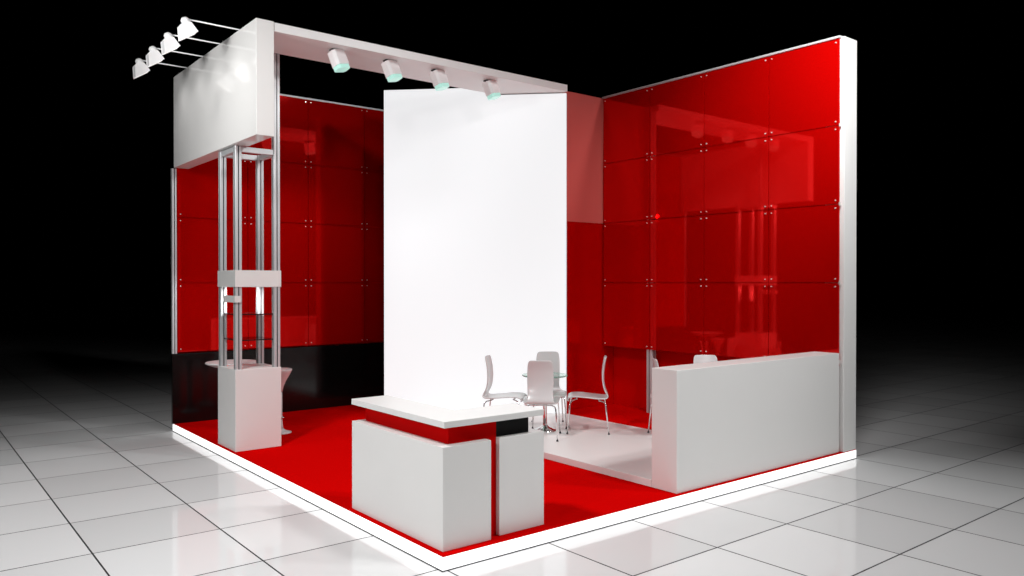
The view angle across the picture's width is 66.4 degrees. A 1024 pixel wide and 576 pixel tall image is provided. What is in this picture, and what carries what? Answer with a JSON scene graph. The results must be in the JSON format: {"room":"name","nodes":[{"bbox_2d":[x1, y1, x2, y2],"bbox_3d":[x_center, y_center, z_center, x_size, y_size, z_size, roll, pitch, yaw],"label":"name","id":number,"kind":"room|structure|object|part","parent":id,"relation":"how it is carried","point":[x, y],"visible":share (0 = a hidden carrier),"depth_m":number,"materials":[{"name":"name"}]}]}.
{"room":"exhibition hall","nodes":[
{"label":"exhibition hall","id":0,"kind":"room"},
{"bbox_2d":[177,94,383,352],"bbox_3d":[-2.528,-0.432,10.018,3.360,3.954,0.070,0,0,-39],"label":"wall","id":1,"kind":"structure","parent":0,"point":[332,153],"depth_m":9.91,"materials":[{"name":"red glass"}]},
{"bbox_3d":[-2.556,-2.399,9.986,3.030,0.020,0.065,0,0,-39],"label":"rail","id":2,"kind":"part","parent":1,"relation":"part of","materials":[{"name":"metal"}]},
{"bbox_2d":[0,297,1023,575],"bbox_3d":[-1.926,1.556,22.570,160.000,0.001,150.000,0,0,-39],"label":"floor","id":3,"kind":"structure","parent":0,"point":[96,478],"depth_m":6.45,"materials":[{"name":"tile"}]},
{"bbox_2d":[173,405,856,571],"bbox_3d":[-0.280,1.602,8.284,4.787,0.090,5.604,0,0,-39],"label":"platform","id":4,"kind":"object","parent":3,"relation":"on","point":[313,462],"visible":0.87,"depth_m":6.25,"materials":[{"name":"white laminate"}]},
{"bbox_2d":[171,168,176,353],"bbox_3d":[-3.864,-0.306,8.950,0.051,2.113,0.049,0,0,-39],"label":"upright","id":5,"kind":"object","parent":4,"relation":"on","point":[173,171],"visible":1,"depth_m":8.94,"materials":[{"name":"silver metal"}]},
{"bbox_2d":[205,359,255,367],"bbox_3d":[-3.061,1.181,8.576,0.564,0.748,0.564,0,0,-39],"label":"round table","id":6,"kind":"object","parent":4,"relation":"on","point":[215,363],"visible":0.2,"depth_m":8.49,"materials":[{"name":"white wood"}]},
{"bbox_2d":[218,53,280,451],"bbox_3d":[-2.610,-0.370,7.767,0.458,3.859,0.511,0,0,-39],"label":"tower","id":7,"kind":"object","parent":4,"relation":"on","point":[249,395],"visible":0.99,"depth_m":7.68,"materials":[{"name":"white laminate"}]},
{"bbox_3d":[-2.890,-0.290,7.821,0.062,2.135,0.062,0,0,-39],"label":"post","id":8,"kind":"part","parent":7,"relation":"part of","materials":[{"name":"metal"}]},
{"bbox_2d":[174,18,273,168],"bbox_3d":[-2.989,-1.877,7.958,0.163,1.028,2.556,0,0,-39],"label":"box","id":9,"kind":"object","parent":7,"relation":"on","point":[224,100],"visible":0.97,"depth_m":7.51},
{"bbox_2d":[132,58,186,78],"bbox_3d":[-3.762,-2.328,8.454,0.598,0.215,0.100,0,0,-39],"label":"spotlight","id":10,"kind":"object","parent":9,"relation":"attached to","point":[140,68],"visible":0.91,"depth_m":8.28,"materials":[{"name":"white metal"}]},
{"bbox_3d":[-3.726,-2.413,8.482,0.506,0.024,0.013,0,0,-39],"label":"arm","id":11,"kind":"part","parent":10,"relation":"part of"},
{"bbox_2d":[146,46,201,67],"bbox_3d":[-3.419,-2.325,8.024,0.598,0.215,0.100,0,0,-39],"label":"spotlight","id":12,"kind":"object","parent":9,"relation":"attached to","point":[154,56],"visible":0.92,"depth_m":7.85,"materials":[{"name":"white metal"}]},
{"bbox_3d":[-3.384,-2.411,8.052,0.506,0.024,0.013,0,0,-39],"label":"arm","id":13,"kind":"part","parent":12,"relation":"part of"},
{"bbox_2d":[161,32,219,54],"bbox_3d":[-3.077,-2.322,7.594,0.598,0.215,0.100,0,0,-39],"label":"spotlight","id":14,"kind":"object","parent":9,"relation":"attached to","point":[169,43],"visible":0.91,"depth_m":7.42,"materials":[{"name":"white metal"}]},
{"bbox_3d":[-3.041,-2.408,7.622,0.506,0.024,0.013,0,0,-39],"label":"arm","id":15,"kind":"part","parent":14,"relation":"part of"},
{"bbox_2d":[177,17,239,41],"bbox_3d":[-2.734,-2.319,7.164,0.598,0.215,0.100,0,0,-39],"label":"spotlight","id":16,"kind":"object","parent":9,"relation":"attached to","point":[186,29],"visible":0.9,"depth_m":6.99,"materials":[{"name":"white metal"}]},
{"bbox_3d":[-2.699,-2.405,7.191,0.506,0.024,0.013,0,0,-39],"label":"arm","id":17,"kind":"part","parent":16,"relation":"part of"},
{"bbox_2d":[274,23,566,94],"bbox_3d":[-0.939,-2.348,8.372,3.554,0.080,0.650,0,0,-39],"label":"beam","id":18,"kind":"structure","parent":9,"relation":"attached to","point":[293,41],"depth_m":8.04,"materials":[{"name":"white laminate"}]},
{"bbox_2d":[327,48,349,72],"bbox_3d":[-1.677,-2.199,7.575,0.163,0.230,0.190,0,0,40],"label":"spotlight","id":19,"kind":"object","parent":18,"relation":"attached to","point":[338,59],"visible":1,"depth_m":7.52,"materials":[{"name":"white metal"}]},
{"bbox_2d":[381,59,401,81],"bbox_3d":[-1.219,-2.201,7.939,0.163,0.230,0.190,0,0,40],"label":"spotlight","id":20,"kind":"object","parent":18,"relation":"attached to","point":[391,68],"visible":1,"depth_m":7.89,"materials":[{"name":"white metal"}]},
{"bbox_2d":[429,69,448,90],"bbox_3d":[-0.769,-2.204,8.297,0.163,0.230,0.190,0,0,40],"label":"spotlight","id":21,"kind":"object","parent":18,"relation":"attached to","point":[439,79],"visible":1,"depth_m":8.24,"materials":[{"name":"white metal"}]},
{"bbox_2d":[482,80,500,99],"bbox_3d":[-0.230,-2.207,8.727,0.163,0.230,0.190,0,0,40],"label":"spotlight","id":22,"kind":"object","parent":18,"relation":"attached to","point":[491,89],"visible":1,"depth_m":8.67,"materials":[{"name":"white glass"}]},
{"bbox_3d":[-2.758,-1.329,7.646,0.045,0.050,0.365,0,0,-39],"label":"rail","id":23,"kind":"part","parent":7,"relation":"part of","materials":[{"name":"metal"}]},
{"bbox_3d":[-2.624,-0.288,7.487,0.062,2.135,0.062,0,0,-39],"label":"post","id":24,"kind":"part","parent":7,"relation":"part of","materials":[{"name":"metal"}]},
{"bbox_3d":[-2.743,-1.331,7.933,0.312,0.050,0.045,0,0,-39],"label":"rail","id":25,"kind":"part","parent":7,"relation":"part of","materials":[{"name":"metal"}]},
{"bbox_2d":[224,312,272,314],"bbox_3d":[-2.609,0.255,7.775,0.372,0.010,0.425,0,0,-39],"label":"shelf","id":26,"kind":"object","parent":7,"relation":"attached to","point":[225,313],"depth_m":7.70,"materials":[{"name":"clear glass"}]},
{"bbox_2d":[224,336,272,340],"bbox_3d":[-2.609,0.503,7.777,0.372,0.010,0.425,0,0,-39],"label":"shelf","id":27,"kind":"object","parent":7,"relation":"attached to","point":[258,338],"depth_m":7.73,"materials":[{"name":"clear glass"}]},
{"bbox_3d":[-2.475,-1.329,7.597,0.312,0.050,0.045,0,0,-39],"label":"rail","id":28,"kind":"part","parent":7,"relation":"part of","materials":[{"name":"metal"}]},
{"bbox_3d":[-2.594,-0.292,8.056,0.062,2.135,0.062,0,0,-39],"label":"post","id":29,"kind":"part","parent":7,"relation":"part of","materials":[{"name":"metal"}]},
{"bbox_3d":[-2.460,-1.330,7.883,0.045,0.050,0.365,0,0,-39],"label":"rail","id":30,"kind":"part","parent":7,"relation":"part of","materials":[{"name":"metal"}]},
{"bbox_3d":[-2.328,-0.761,7.719,0.062,3.077,0.062,0,0,-39],"label":"post","id":31,"kind":"part","parent":7,"relation":"part of","materials":[{"name":"metal"}]},
{"bbox_2d":[171,342,383,423],"bbox_3d":[-2.743,1.147,9.852,2.917,0.799,0.043,0,0,-39],"label":"wall panel","id":32,"kind":"object","parent":4,"relation":"on","point":[327,376],"visible":0.64,"depth_m":9.91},
{"bbox_2d":[281,368,291,434],"bbox_3d":[-2.488,1.212,8.402,0.252,0.688,0.252,0,0,-39],"label":"bar stool","id":33,"kind":"object","parent":4,"relation":"on","point":[285,372],"visible":0.44,"depth_m":8.37,"materials":[{"name":"white plastic"}]},
{"bbox_3d":[-2.488,0.992,8.401,0.252,0.249,0.252,0,0,-39],"label":"seat","id":34,"kind":"part","parent":33,"relation":"part of","materials":[{"name":"white plastic"}]},
{"bbox_3d":[-2.151,1.653,6.794,0.004,0.006,5.604,0,0,-39],"label":"trim","id":35,"kind":"part","parent":4,"relation":"part of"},
{"bbox_2d":[352,395,543,551],"bbox_3d":[-0.448,1.183,5.377,0.828,0.783,1.202,0,0,-39],"label":"reception desk","id":36,"kind":"object","parent":4,"relation":"on","point":[445,479],"visible":1,"depth_m":5.00,"materials":[{"name":"white laminate"}]},
{"bbox_2d":[352,395,543,428],"bbox_3d":[-0.468,0.812,5.359,0.776,0.040,1.202,0,0,-39],"label":"countertop","id":37,"kind":"structure","parent":36,"relation":"on","point":[436,416],"depth_m":5.05,"materials":[{"name":"white laminate"}]},
{"bbox_2d":[528,404,651,486],"bbox_3d":[0.765,1.524,8.662,2.583,0.060,4.314,0,0,-39],"label":"deck","id":38,"kind":"object","parent":4,"relation":"on","point":[626,453],"visible":0.25,"depth_m":7.71,"materials":[{"name":"white laminate"}]},
{"bbox_2d":[384,88,565,413],"bbox_3d":[-0.452,-0.456,9.430,2.213,3.889,0.070,0,0,6],"label":"wall","id":39,"kind":"structure","parent":38,"relation":"on","point":[475,185],"depth_m":9.40,"materials":[{"name":"white fabric"}]},
{"bbox_2d":[482,355,526,406],"bbox_3d":[-0.081,1.103,8.187,0.445,0.789,0.382,0,0,11],"label":"dining chair","id":40,"kind":"object","parent":38,"relation":"on","point":[486,395],"visible":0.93,"depth_m":8.19,"materials":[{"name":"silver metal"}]},
{"bbox_2d":[523,360,560,441],"bbox_3d":[0.296,1.105,7.881,0.382,0.789,0.445,0,0,6],"label":"dining chair","id":41,"kind":"object","parent":38,"relation":"on","point":[540,373],"visible":0.98,"depth_m":7.71,"materials":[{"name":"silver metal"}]},
{"bbox_3d":[0.422,1.326,7.705,0.017,0.338,0.122,0,0,-26],"label":"leg","id":42,"kind":"part","parent":41,"relation":"part of","materials":[{"name":"silver metal"}]},
{"bbox_3d":[0.460,1.318,8.031,0.017,0.351,0.126,0,0,42],"label":"leg","id":43,"kind":"part","parent":41,"relation":"part of","materials":[{"name":"silver metal"}]},
{"bbox_2d":[522,372,567,432],"bbox_3d":[0.345,1.202,8.229,0.484,0.590,0.484,0,0,-39],"label":"glass table","id":44,"kind":"object","parent":38,"relation":"on","point":[544,427],"visible":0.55,"depth_m":8.21,"materials":[{"name":"silver metal"}]},
{"bbox_2d":[531,351,566,428],"bbox_3d":[0.398,1.101,8.525,0.382,0.789,0.445,0,0,0],"label":"dining chair","id":45,"kind":"object","parent":38,"relation":"on","point":[552,356],"visible":0.44,"depth_m":8.68,"materials":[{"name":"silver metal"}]},
{"bbox_3d":[0.546,1.316,8.362,0.017,0.351,0.126,0,0,-36],"label":"leg","id":46,"kind":"part","parent":45,"relation":"part of","materials":[{"name":"silver metal"}]},
{"bbox_2d":[566,355,609,434],"bbox_3d":[0.796,1.103,8.188,0.445,0.789,0.382,0,0,6],"label":"dining chair","id":47,"kind":"object","parent":38,"relation":"on","point":[571,395],"visible":1,"depth_m":8.06,"materials":[{"name":"white plastic"}]},
{"bbox_3d":[0.617,1.317,8.057,0.126,0.351,0.017,0,0,-31],"label":"leg","id":48,"kind":"part","parent":47,"relation":"part of","materials":[{"name":"silver metal"}]},
{"bbox_3d":[0.945,1.324,8.031,0.122,0.339,0.017,0,0,37],"label":"leg","id":49,"kind":"part","parent":47,"relation":"part of","materials":[{"name":"silver metal"}]},
{"bbox_2d":[647,155,655,412],"bbox_3d":[1.665,-0.445,9.348,0.075,3.869,0.090,0,0,-39],"label":"upright","id":50,"kind":"object","parent":38,"relation":"on","point":[651,354],"visible":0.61,"depth_m":9.33,"materials":[{"name":"silver metal"}]},
{"bbox_2d":[647,358,658,432],"bbox_3d":[1.621,1.105,7.928,0.445,0.789,0.382,0,0,0],"label":"dining chair","id":51,"kind":"object","parent":38,"relation":"on","point":[655,362],"visible":0.2,"depth_m":7.99,"materials":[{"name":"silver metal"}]},
{"bbox_3d":[1.458,1.324,8.072,0.122,0.339,0.017,0,0,32],"label":"leg","id":52,"kind":"part","parent":51,"relation":"part of","materials":[{"name":"silver metal"}]},
{"bbox_2d":[693,355,716,363],"bbox_3d":[2.042,1.103,8.104,0.382,0.789,0.445,0,0,0],"label":"dining chair","id":53,"kind":"object","parent":38,"relation":"on","point":[697,358],"visible":0.17,"depth_m":8.27,"materials":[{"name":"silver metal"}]},
{"bbox_3d":[1.465,1.658,6.094,4.783,0.006,0.004,0,0,-39],"label":"trim","id":54,"kind":"part","parent":4,"relation":"part of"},
{"bbox_2d":[652,351,838,493],"bbox_3d":[2.103,1.095,6.801,2.366,0.942,0.253,0,0,-39],"label":"partition wall","id":55,"kind":"structure","parent":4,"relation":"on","point":[715,422],"depth_m":6.48,"materials":[{"name":"white laminate"}]},
{"bbox_2d":[825,36,856,451],"bbox_3d":[3.181,-0.414,7.580,0.230,3.949,0.197,0,0,-39],"label":"end column","id":56,"kind":"structure","parent":4,"relation":"on","point":[848,46],"depth_m":7.48,"materials":[{"name":"white laminate"}]},
{"bbox_2d":[564,91,613,412],"bbox_3d":[0.960,-0.455,9.679,0.995,3.884,0.215,0,0,-39],"label":"wall","id":57,"kind":"structure","parent":0,"point":[585,350],"depth_m":9.73,"materials":[{"name":"red laminate"}]},
{"bbox_3d":[0.910,-1.606,9.734,0.995,1.583,0.015,0,0,-39],"label":"panel","id":58,"kind":"part","parent":57,"relation":"part of","materials":[{"name":"red glass"}]},
{"bbox_3d":[0.910,0.338,9.747,0.995,2.297,0.015,0,0,-39],"label":"panel","id":59,"kind":"part","parent":57,"relation":"part of","materials":[{"name":"red glass"}]},
{"bbox_2d":[602,35,842,408],"bbox_3d":[1.569,-0.430,9.570,0.266,3.956,5.274,0,0,-39],"label":"wall","id":60,"kind":"structure","parent":0,"point":[738,254],"depth_m":8.44,"materials":[{"name":"red glass"}]},
{"bbox_3d":[2.141,-2.392,8.667,0.053,0.020,3.160,0,0,-39],"label":"rail","id":61,"kind":"part","parent":60,"relation":"part of","materials":[{"name":"metal"}]}
]}

